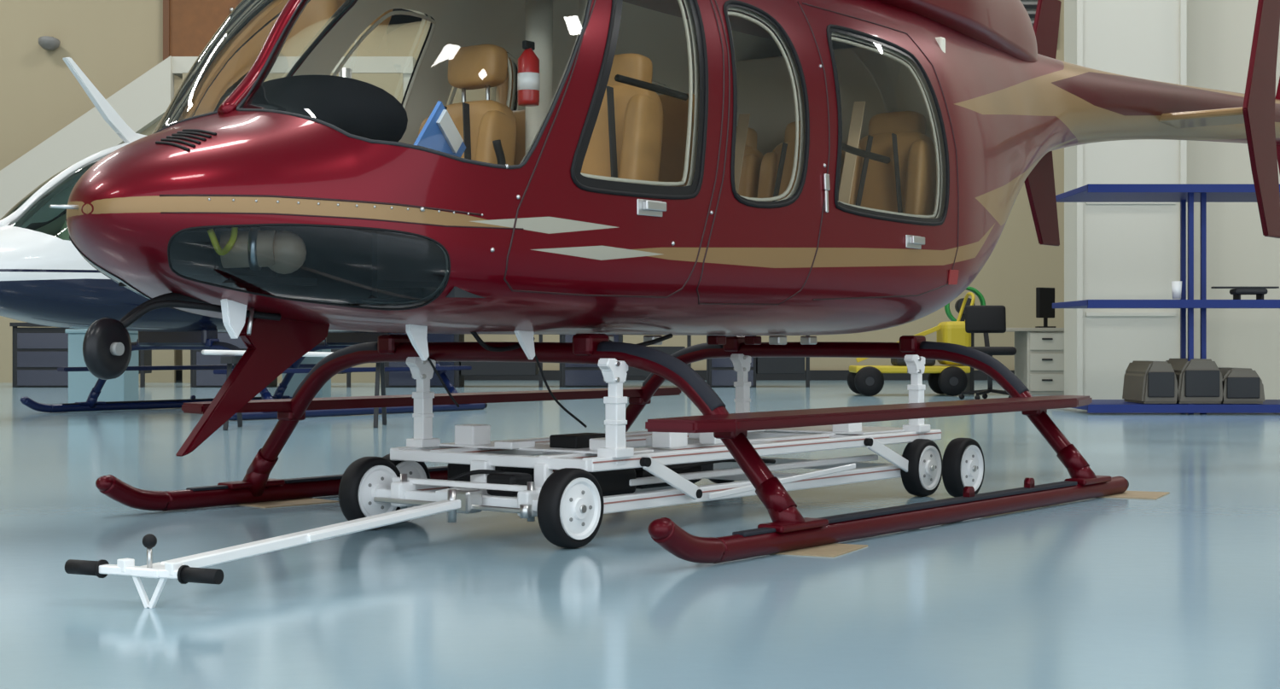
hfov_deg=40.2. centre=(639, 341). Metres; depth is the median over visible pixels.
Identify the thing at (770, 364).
shelf
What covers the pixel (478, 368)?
shelf
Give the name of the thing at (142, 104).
stair
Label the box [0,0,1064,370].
wall
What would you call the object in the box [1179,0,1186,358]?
flange
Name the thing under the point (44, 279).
helicopter
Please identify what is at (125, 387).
crate
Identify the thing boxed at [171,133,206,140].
vent
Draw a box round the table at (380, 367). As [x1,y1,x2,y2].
[201,349,389,430]
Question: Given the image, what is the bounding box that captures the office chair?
[959,305,1016,399]
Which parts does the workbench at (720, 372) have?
leg, drawer, drawer, leg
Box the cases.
[1122,358,1265,403]
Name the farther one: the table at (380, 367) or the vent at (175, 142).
the table at (380, 367)
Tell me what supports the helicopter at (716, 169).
on the floor
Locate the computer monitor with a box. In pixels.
[1035,287,1055,327]
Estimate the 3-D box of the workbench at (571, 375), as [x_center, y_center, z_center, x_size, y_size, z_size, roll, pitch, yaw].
[-0.200,0.105,24.000,1.800,1.030,0.800,0,0,0]
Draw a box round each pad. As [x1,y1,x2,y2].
[238,497,338,507]
[773,542,867,557]
[1099,490,1169,499]
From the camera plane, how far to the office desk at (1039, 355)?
20.42 m
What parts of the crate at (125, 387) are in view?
lid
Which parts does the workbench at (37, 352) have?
leg, drawer, drawer, drawer, leg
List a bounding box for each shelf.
[138,349,151,373]
[281,349,351,373]
[460,361,538,375]
[626,346,685,376]
[756,356,804,373]
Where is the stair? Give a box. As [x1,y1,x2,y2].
[0,56,416,383]
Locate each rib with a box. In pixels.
[1085,202,1175,203]
[1085,312,1175,315]
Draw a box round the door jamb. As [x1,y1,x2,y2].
[162,0,169,60]
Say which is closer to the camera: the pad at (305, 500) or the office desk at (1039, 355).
the pad at (305, 500)
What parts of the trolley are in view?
parking leg, release lever, release knob, parking leg, lift post, lift post, lift post, steering rod, neck plate, winch motor, rail, tie rod, neck plate, deck plate, rail, rail, lift post, lift post, lift post, rail, rail red line, lift post, lift post, rail red line, rail, rail, rail, rail red line, deck plate, lift post, lift post, lift post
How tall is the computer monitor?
0.480 m
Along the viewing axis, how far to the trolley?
5.75 m
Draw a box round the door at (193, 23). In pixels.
[169,0,238,56]
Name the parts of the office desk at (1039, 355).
desk leg, drawer, drawer, drawer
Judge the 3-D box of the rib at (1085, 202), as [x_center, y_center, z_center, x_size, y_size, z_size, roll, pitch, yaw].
[5.030,-1.430,17.940,0.920,0.040,0.030,0,0,0]
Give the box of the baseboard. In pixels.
[175,370,1014,380]
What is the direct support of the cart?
on the floor
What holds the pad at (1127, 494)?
on the floor
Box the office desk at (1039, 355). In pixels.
[964,327,1064,394]
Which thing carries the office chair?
on the floor
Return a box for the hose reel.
[944,285,985,320]
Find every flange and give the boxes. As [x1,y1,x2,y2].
[1075,0,1082,395]
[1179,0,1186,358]
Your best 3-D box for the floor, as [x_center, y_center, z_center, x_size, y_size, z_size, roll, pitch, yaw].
[0.000,0.670,11.000,40.000,0.100,36.000,0,0,0]
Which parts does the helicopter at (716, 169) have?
search light arm, windshield post, window trim, seat headrest post, seat, window trim, seat headrest post, seat, seat, window trim, door handle plate, door handle, window trim, seat, aft seat, window trim, aft seat, window trim, aft seat, door handle plate, door handle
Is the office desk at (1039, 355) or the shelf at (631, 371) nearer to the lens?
the office desk at (1039, 355)
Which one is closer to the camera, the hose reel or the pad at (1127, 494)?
the pad at (1127, 494)
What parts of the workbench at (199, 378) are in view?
leg, drawer, drawer, drawer, leg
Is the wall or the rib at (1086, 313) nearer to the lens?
the rib at (1086, 313)
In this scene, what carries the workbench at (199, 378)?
on the floor
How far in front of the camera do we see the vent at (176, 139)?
4.77 m
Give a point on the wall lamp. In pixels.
(47, 43)
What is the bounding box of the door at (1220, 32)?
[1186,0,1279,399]
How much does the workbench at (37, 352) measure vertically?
1.100 m
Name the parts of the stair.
stair panel, landing panel, landing post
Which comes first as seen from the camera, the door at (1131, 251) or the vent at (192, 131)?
the vent at (192, 131)
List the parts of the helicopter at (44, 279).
windshield frame, windshield post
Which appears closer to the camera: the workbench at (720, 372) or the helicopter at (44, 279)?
the helicopter at (44, 279)
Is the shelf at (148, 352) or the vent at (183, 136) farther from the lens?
the shelf at (148, 352)
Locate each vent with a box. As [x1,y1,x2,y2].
[155,140,190,151]
[160,138,195,147]
[166,135,201,144]
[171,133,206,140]
[176,131,211,138]
[182,128,216,134]
[1020,0,1037,27]
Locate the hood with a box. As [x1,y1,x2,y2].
[936,320,971,365]
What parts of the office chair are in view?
leg, leg, backrest, arm, seat, leg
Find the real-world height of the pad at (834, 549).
0.006 m
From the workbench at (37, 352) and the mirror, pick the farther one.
the workbench at (37, 352)
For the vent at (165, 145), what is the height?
0.038 m
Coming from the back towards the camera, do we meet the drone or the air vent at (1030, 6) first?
the air vent at (1030, 6)
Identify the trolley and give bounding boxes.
[64,353,984,608]
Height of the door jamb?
2.200 m
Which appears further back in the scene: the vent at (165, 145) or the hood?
the hood
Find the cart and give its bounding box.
[847,291,975,395]
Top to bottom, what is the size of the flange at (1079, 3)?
10.000 m
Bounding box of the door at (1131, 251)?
[1064,0,1179,399]
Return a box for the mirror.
[82,317,131,379]
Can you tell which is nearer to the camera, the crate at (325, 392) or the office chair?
the crate at (325, 392)
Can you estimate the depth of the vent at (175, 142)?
4.76 m
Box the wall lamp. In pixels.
[38,35,60,50]
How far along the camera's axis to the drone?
15.03 m
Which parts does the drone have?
leg, leg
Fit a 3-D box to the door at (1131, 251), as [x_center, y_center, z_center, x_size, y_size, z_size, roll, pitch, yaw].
[5.030,-4.380,18.200,1.120,10.000,0.500,0,0,0]
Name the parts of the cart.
handle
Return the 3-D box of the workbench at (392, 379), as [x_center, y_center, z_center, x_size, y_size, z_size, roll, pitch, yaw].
[-2.400,0.095,24.000,2.200,1.050,0.800,0,0,0]
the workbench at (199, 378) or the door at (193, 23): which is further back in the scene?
the door at (193, 23)
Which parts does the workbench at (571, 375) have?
leg, drawer, drawer, drawer, leg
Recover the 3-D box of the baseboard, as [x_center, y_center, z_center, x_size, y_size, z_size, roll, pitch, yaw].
[-4.000,0.540,27.970,32.000,0.160,0.060,0,0,0]
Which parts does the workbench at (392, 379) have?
drawer, drawer, drawer, leg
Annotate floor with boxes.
[0,380,1279,688]
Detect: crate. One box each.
[64,329,138,402]
[282,340,331,397]
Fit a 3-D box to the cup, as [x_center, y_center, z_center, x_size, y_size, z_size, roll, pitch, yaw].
[4.600,-0.440,15.000,0.090,0.150,0.090,0,0,0]
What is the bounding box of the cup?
[1171,280,1181,298]
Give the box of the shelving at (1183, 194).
[1052,184,1279,413]
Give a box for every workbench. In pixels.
[9,322,151,387]
[190,331,351,387]
[384,332,542,387]
[559,334,691,387]
[706,335,809,387]
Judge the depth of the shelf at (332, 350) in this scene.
23.65 m
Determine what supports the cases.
on the shelving at (1183, 194)
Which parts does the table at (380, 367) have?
trestle leg, trestle leg, blade, trestle leg, trestle leg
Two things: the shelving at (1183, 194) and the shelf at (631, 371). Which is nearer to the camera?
the shelving at (1183, 194)
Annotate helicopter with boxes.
[0,57,487,420]
[49,0,1279,563]
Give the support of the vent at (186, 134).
attached to the helicopter at (716, 169)
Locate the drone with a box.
[1210,286,1279,299]

